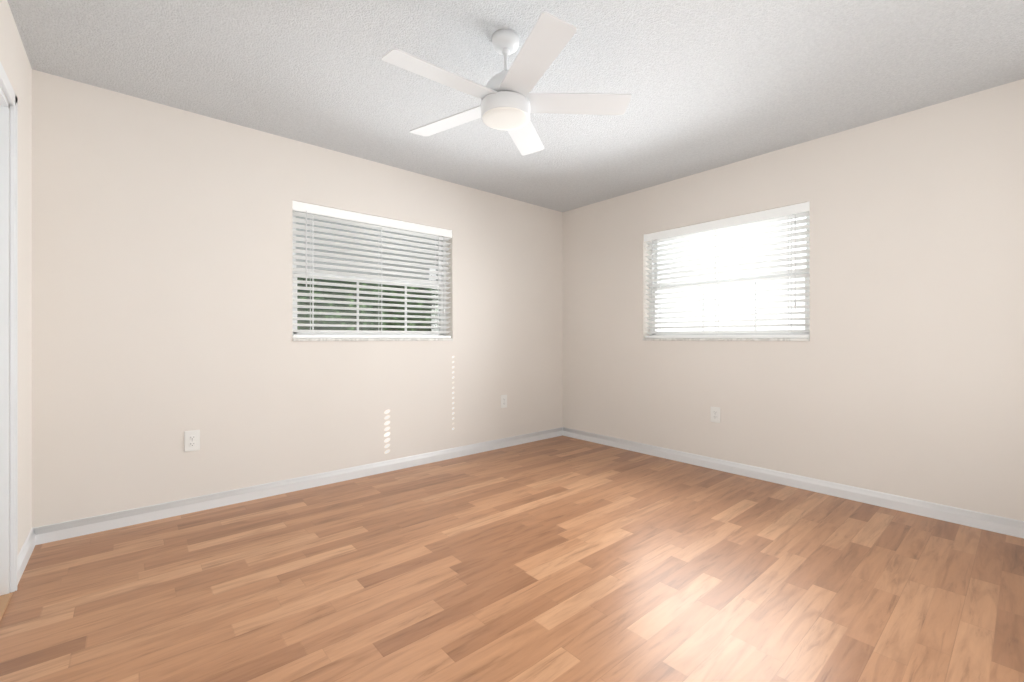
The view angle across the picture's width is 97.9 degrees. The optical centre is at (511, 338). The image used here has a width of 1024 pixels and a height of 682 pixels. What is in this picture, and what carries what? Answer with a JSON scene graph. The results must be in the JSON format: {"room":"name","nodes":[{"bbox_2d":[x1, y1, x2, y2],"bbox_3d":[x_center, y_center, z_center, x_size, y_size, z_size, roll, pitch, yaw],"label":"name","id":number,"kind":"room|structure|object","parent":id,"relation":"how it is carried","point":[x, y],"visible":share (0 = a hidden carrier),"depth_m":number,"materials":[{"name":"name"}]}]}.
{"room":"empty bedroom","nodes":[
{"label":"empty bedroom","id":0,"kind":"room"},
{"bbox_2d":[0,593,12,620],"bbox_3d":[-1.864,1.056,1.508,0.132,0.008,0.779,0,0,-41],"label":"door sill","id":1,"kind":"structure","parent":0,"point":[5,600],"depth_m":1.77,"materials":[{"name":"brown wood"}]},
{"bbox_2d":[0,0,31,592],"bbox_3d":[-1.244,-0.160,0.779,0.120,2.440,3.870,0,0,-41],"label":"wall","id":2,"kind":"structure","parent":0,"point":[15,62],"depth_m":2.08,"materials":[{"name":"paint"}]},
{"bbox_2d":[0,62,17,595],"bbox_3d":[-1.861,0.016,1.511,0.140,2.088,0.931,0,0,-41],"label":"door frame","id":3,"kind":"structure","parent":2,"relation":"attached to","point":[4,346],"depth_m":1.84,"materials":[{"name":"white wood"}]},
{"bbox_2d":[18,528,34,582],"bbox_3d":[-2.289,1.016,2.095,0.014,0.088,0.512,0,0,-41],"label":"baseboard","id":4,"kind":"structure","parent":2,"relation":"attached to","point":[26,551],"depth_m":2.08,"materials":[{"name":"white"}]},
{"bbox_2d":[32,69,562,527],"bbox_3d":[-0.989,-0.160,3.685,4.300,2.440,0.200,0,0,-41],"label":"wall","id":5,"kind":"structure","parent":0,"point":[161,279],"depth_m":2.83,"materials":[{"name":"paint"}]},
{"bbox_2d":[184,430,199,451],"bbox_3d":[-1.951,0.625,2.718,0.078,0.125,0.009,0,0,-41],"label":"electrical outlet","id":6,"kind":"object","parent":5,"relation":"attached to","point":[192,440],"visible":1,"depth_m":2.71,"materials":[{"name":"white plastic"}]},
{"bbox_2d":[33,427,562,544],"bbox_3d":[-0.949,1.016,3.578,3.980,0.088,0.014,0,0,-41],"label":"baseboard","id":7,"kind":"structure","parent":5,"relation":"attached to","point":[76,527],"depth_m":2.92,"materials":[{"name":"white"}]},
{"bbox_2d":[296,216,436,280],"bbox_3d":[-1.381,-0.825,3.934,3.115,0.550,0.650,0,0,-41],"label":"window pane","id":8,"kind":"object","parent":5,"relation":"attached to","point":[346,265],"depth_m":4.02,"materials":[{"name":"grey"}]},
{"bbox_2d":[292,210,445,335],"bbox_3d":[-1.110,-0.480,3.620,1.315,0.960,0.069,0,0,-41],"label":"window","id":9,"kind":"structure","parent":5,"relation":"in","point":[357,300],"depth_m":3.56,"materials":[{"name":"white"}]},
{"bbox_2d":[292,201,451,337],"bbox_3d":[-1.045,-0.481,3.544,1.311,0.955,0.073,0,0,-41],"label":"window blind","id":10,"kind":"object","parent":9,"relation":"attached to","point":[306,208],"visible":0.92,"depth_m":3.47,"materials":[{"name":"white plastic"}]},
{"bbox_2d":[292,338,452,340],"bbox_3d":[-1.054,0.010,3.555,1.315,0.020,0.112,0,0,-41],"label":"sill","id":11,"kind":"structure","parent":5,"relation":"attached to","point":[372,339],"depth_m":3.46,"materials":[{"name":"stone"}]},
{"bbox_2d":[501,395,506,407],"bbox_3d":[-0.078,0.612,4.332,0.078,0.125,0.009,0,0,-41],"label":"electrical outlet","id":12,"kind":"object","parent":5,"relation":"attached to","point":[503,401],"visible":1,"depth_m":4.33,"materials":[{"name":"white plastic"}]},
{"bbox_2d":[0,436,1023,681],"bbox_3d":[0.270,1.110,2.162,4.980,0.100,4.750,0,0,-41],"label":"floor","id":13,"kind":"structure","parent":0,"point":[562,558],"depth_m":1.90,"materials":[{"name":"laminate"}]},
{"bbox_2d":[7,0,1023,211],"bbox_3d":[0.270,-1.430,2.162,4.980,0.100,4.750,0,0,-41],"label":"ceiling","id":14,"kind":"structure","parent":0,"point":[709,84],"depth_m":2.29,"materials":[{"name":"white paint"}]},
{"bbox_2d":[382,11,630,155],"bbox_3d":[-0.057,-1.189,2.030,1.074,0.382,1.113,0,0,-41],"label":"ceiling fan","id":15,"kind":"object","parent":14,"relation":"hanging from","point":[510,102],"visible":1,"depth_m":1.97,"materials":[{"name":"white"}]},
{"bbox_2d":[563,79,1023,520],"bbox_3d":[1.827,-0.160,3.557,0.200,2.440,4.070,0,0,-41],"label":"wall","id":16,"kind":"structure","parent":0,"point":[900,372],"depth_m":2.90,"materials":[{"name":"paint"}]},
{"bbox_2d":[711,406,719,422],"bbox_3d":[1.646,0.618,3.608,0.009,0.125,0.078,0,0,-41],"label":"electrical outlet","id":17,"kind":"object","parent":16,"relation":"attached to","point":[715,414],"visible":1,"depth_m":3.60,"materials":[{"name":"white plastic"}]},
{"bbox_2d":[643,338,809,340],"bbox_3d":[1.679,0.010,3.643,0.112,0.020,1.327,0,0,-41],"label":"sill","id":18,"kind":"structure","parent":16,"relation":"attached to","point":[726,339],"depth_m":3.53,"materials":[{"name":"stone"}]},
{"bbox_2d":[649,211,809,335],"bbox_3d":[1.745,-0.480,3.700,0.069,0.960,1.327,0,0,-41],"label":"window","id":19,"kind":"structure","parent":16,"relation":"in","point":[755,300],"depth_m":3.63,"materials":[{"name":"white"}]},
{"bbox_2d":[644,201,809,337],"bbox_3d":[1.668,-0.481,3.634,0.073,0.955,1.323,0,0,-41],"label":"window blind","id":20,"kind":"object","parent":19,"relation":"attached to","point":[790,210],"visible":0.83,"depth_m":3.54,"materials":[{"name":"white plastic"}]},
{"bbox_2d":[563,427,1023,538],"bbox_3d":[1.773,1.016,3.457,0.014,0.088,3.750,0,0,-41],"label":"baseboard","id":21,"kind":"structure","parent":16,"relation":"attached to","point":[997,524],"depth_m":3.00,"materials":[{"name":"white"}]},
{"label":"outside","id":22,"kind":"structure","parent":0,"visible":0},
{"bbox_2d":[297,277,437,330],"bbox_3d":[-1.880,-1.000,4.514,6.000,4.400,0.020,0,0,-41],"label":"window pane","id":23,"kind":"structure","parent":22,"point":[354,306],"depth_m":4.76,"materials":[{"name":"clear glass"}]},
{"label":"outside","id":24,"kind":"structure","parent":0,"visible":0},
{"bbox_2d":[657,217,805,330],"bbox_3d":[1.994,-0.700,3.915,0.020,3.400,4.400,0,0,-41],"label":"window pane","id":25,"kind":"structure","parent":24,"point":[747,306],"depth_m":3.92,"materials":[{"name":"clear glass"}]}
]}

